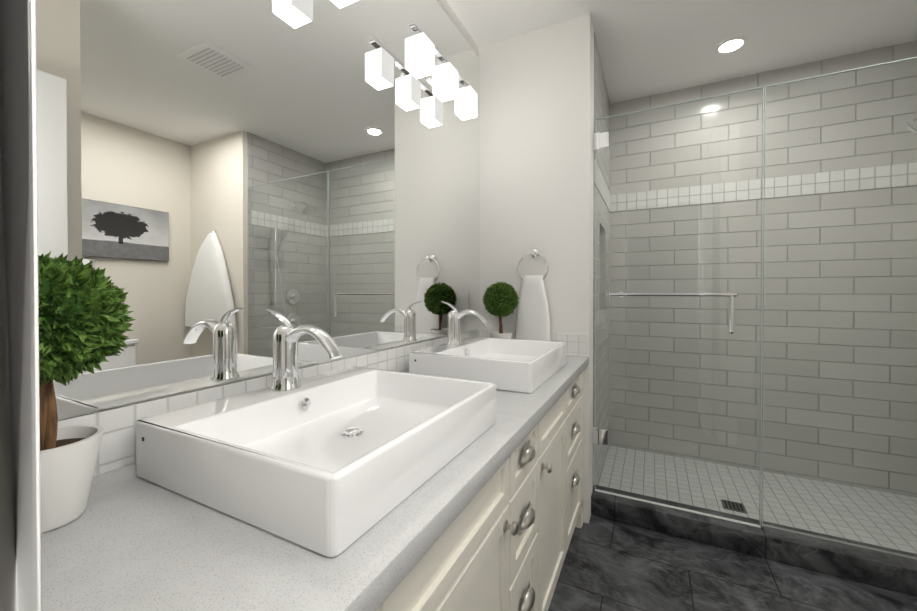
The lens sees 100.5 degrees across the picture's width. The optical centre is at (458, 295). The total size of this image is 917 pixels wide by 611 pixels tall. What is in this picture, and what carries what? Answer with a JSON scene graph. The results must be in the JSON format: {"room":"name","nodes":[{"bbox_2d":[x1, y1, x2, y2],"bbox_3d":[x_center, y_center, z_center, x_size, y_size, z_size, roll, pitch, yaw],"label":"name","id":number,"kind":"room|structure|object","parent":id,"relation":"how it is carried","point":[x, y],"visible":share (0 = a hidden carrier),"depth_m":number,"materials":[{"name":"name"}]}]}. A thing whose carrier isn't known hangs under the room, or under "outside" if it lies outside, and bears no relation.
{"room":"bathroom","nodes":[
{"label":"bathroom","id":0,"kind":"room"},
{"bbox_2d":[36,0,479,419],"bbox_3d":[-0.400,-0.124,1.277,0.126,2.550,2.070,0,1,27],"label":"mirror glass","id":1,"kind":"object","parent":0,"point":[215,178],"depth_m":0.92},
{"bbox_2d":[330,0,358,8],"bbox_3d":[-0.443,-0.932,0.894,0.134,0.197,0.510,0,1,27],"label":"sconce","id":2,"kind":"object","parent":1,"relation":"attached to","point":[339,4],"visible":1,"depth_m":1.09,"materials":[{"name":"white glass"}]},
{"bbox_2d":[405,20,476,119],"bbox_3d":[-0.078,-0.939,1.617,0.134,0.197,0.510,0,1,27],"label":"sconce","id":3,"kind":"object","parent":1,"relation":"attached to","point":[442,74],"visible":1,"depth_m":1.56,"materials":[{"name":"white glass"}]},
{"bbox_2d":[479,13,593,523],"bbox_3d":[0.591,-0.136,2.580,0.720,2.550,1.150,0,1,27],"label":"wall","id":4,"kind":"structure","parent":0,"point":[536,134],"depth_m":2.00,"materials":[{"name":"white paint"}]},
{"bbox_2d":[516,248,549,340],"bbox_3d":[0.392,0.001,1.998,0.184,0.506,0.070,0,1,27],"label":"hanging towel","id":5,"kind":"object","parent":4,"relation":"hanging from","point":[533,320],"visible":0.92,"depth_m":1.97,"materials":[{"name":"white fabric"}]},
{"bbox_2d":[446,0,916,103],"bbox_3d":[0.960,-1.442,0.449,3.290,0.100,4.600,0,1,27],"label":"ceiling","id":6,"kind":"structure","parent":0,"point":[649,47],"depth_m":2.02,"materials":[{"name":"white paint"}]},
{"bbox_2d":[715,37,747,53],"bbox_3d":[1.531,-1.403,2.144,0.150,0.006,0.150,0,1,27],"label":"recessed light","id":7,"kind":"object","parent":6,"relation":"in","point":[730,45],"visible":1,"depth_m":2.14,"materials":[{"name":"white plastic"}]},
{"bbox_2d":[548,445,916,610],"bbox_3d":[0.960,1.196,0.473,3.290,0.125,4.600,0,1,27],"label":"floor","id":8,"kind":"structure","parent":0,"point":[610,565],"depth_m":1.70,"materials":[{"name":"tile"}]},
{"bbox_2d":[369,363,588,610],"bbox_3d":[-0.048,0.752,1.182,0.604,0.800,1.934,0,1,27],"label":"bathroom vanity","id":9,"kind":"object","parent":8,"relation":"on","point":[491,519],"depth_m":0.95,"materials":[{"name":"white paint"}]},
{"bbox_2d":[41,355,588,610],"bbox_3d":[-0.050,0.332,1.180,0.599,0.040,1.934,0,1,27],"label":"countertop","id":10,"kind":"structure","parent":9,"relation":"on","point":[137,544],"depth_m":0.48,"materials":[{"name":"grey stone"}]},
{"bbox_2d":[38,251,135,533],"bbox_3d":[-0.577,0.126,0.535,0.191,0.380,0.195,0,1,27],"label":"plant","id":11,"kind":"object","parent":10,"relation":"on","point":[83,318],"visible":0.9,"depth_m":0.52,"materials":[{"name":"green plant"}]},
{"bbox_2d":[136,308,495,556],"bbox_3d":[-0.240,0.173,0.804,0.481,0.283,0.546,0,1,27],"label":"sink","id":12,"kind":"object","parent":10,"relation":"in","point":[334,463],"visible":1,"depth_m":0.67,"materials":[{"name":"white ceramic"}]},
{"bbox_2d":[58,329,586,475],"bbox_3d":[-0.055,0.256,1.182,0.590,0.110,1.935,0,1,27],"label":"backsplash","id":13,"kind":"structure","parent":10,"relation":"on","point":[117,448],"depth_m":0.83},
{"bbox_2d":[409,301,565,392],"bbox_3d":[0.142,0.166,1.560,0.481,0.283,0.560,0,1,27],"label":"sink","id":14,"kind":"object","parent":10,"relation":"in","point":[523,366],"visible":1,"depth_m":1.40,"materials":[{"name":"white ceramic"}]},
{"bbox_2d":[482,281,519,338],"bbox_3d":[0.218,0.113,1.966,0.190,0.381,0.190,0,1,27],"label":"plant","id":15,"kind":"object","parent":10,"relation":"on","point":[500,299],"visible":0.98,"depth_m":1.91,"materials":[{"name":"green plant"}]},
{"bbox_2d":[721,499,746,513],"bbox_3d":[1.459,1.116,2.024,0.100,0.005,0.100,0,1,27],"label":"shower drain","id":16,"kind":"object","parent":8,"relation":"on","point":[734,505],"depth_m":2.02,"materials":[{"name":"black metal"}]},
{"bbox_2d":[591,485,916,596],"bbox_3d":[1.462,1.097,1.675,1.660,0.100,0.140,0,1,27],"label":"shower curb","id":17,"kind":"structure","parent":8,"relation":"on","point":[886,572],"depth_m":1.68,"materials":[{"name":"stone"}]},
{"bbox_2d":[593,57,916,562],"bbox_3d":[1.450,0.057,1.644,1.658,1.980,0.085,0,1,27],"label":"glass","id":18,"kind":"object","parent":17,"relation":"on","point":[601,434],"visible":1,"depth_m":1.71,"materials":[{"name":"clear glass"}]},
{"bbox_2d":[609,40,916,496],"bbox_3d":[1.863,-0.135,2.513,1.810,2.550,0.123,0,1,27],"label":"wall","id":19,"kind":"structure","parent":0,"point":[906,50],"depth_m":2.38,"materials":[{"name":"tile"}]},
{"bbox_2d":[592,32,609,491],"bbox_3d":[0.874,-0.135,2.449,0.103,2.550,0.890,0,1,27],"label":"wall tile","id":20,"kind":"structure","parent":19,"relation":"attached to","point":[601,104],"depth_m":2.35,"materials":[{"name":"tile"}]},
{"bbox_3d":[0.573,-0.110,-0.306,3.290,2.550,0.120,0,1,27],"label":"wall","id":21,"kind":"structure","parent":0,"visible":0},
{"bbox_2d":[0,0,41,610],"bbox_3d":[0.107,0.102,0.006,0.759,2.120,0.015,0,1,27],"label":"door frame","id":22,"kind":"structure","parent":21,"relation":"attached to","point":[20,545],"depth_m":0.15,"materials":[{"name":"white paint"}]},
{"bbox_3d":[2.827,-0.126,1.506,0.900,2.550,1.050,0,1,27],"label":"wall hook","id":23,"kind":"object","parent":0,"visible":0},
{"bbox_3d":[2.402,-0.128,1.677,0.013,2.550,0.890,0,1,27],"label":"wall tile","id":24,"kind":"structure","parent":23,"relation":"attached to","visible":0},
{"bbox_2d":[906,118,916,132],"bbox_3d":[2.228,-0.212,1.670,0.292,1.378,0.347,0,1,27],"label":"shower head","id":25,"kind":"object","parent":24,"relation":"attached to","point":[913,122],"depth_m":1.82}
]}

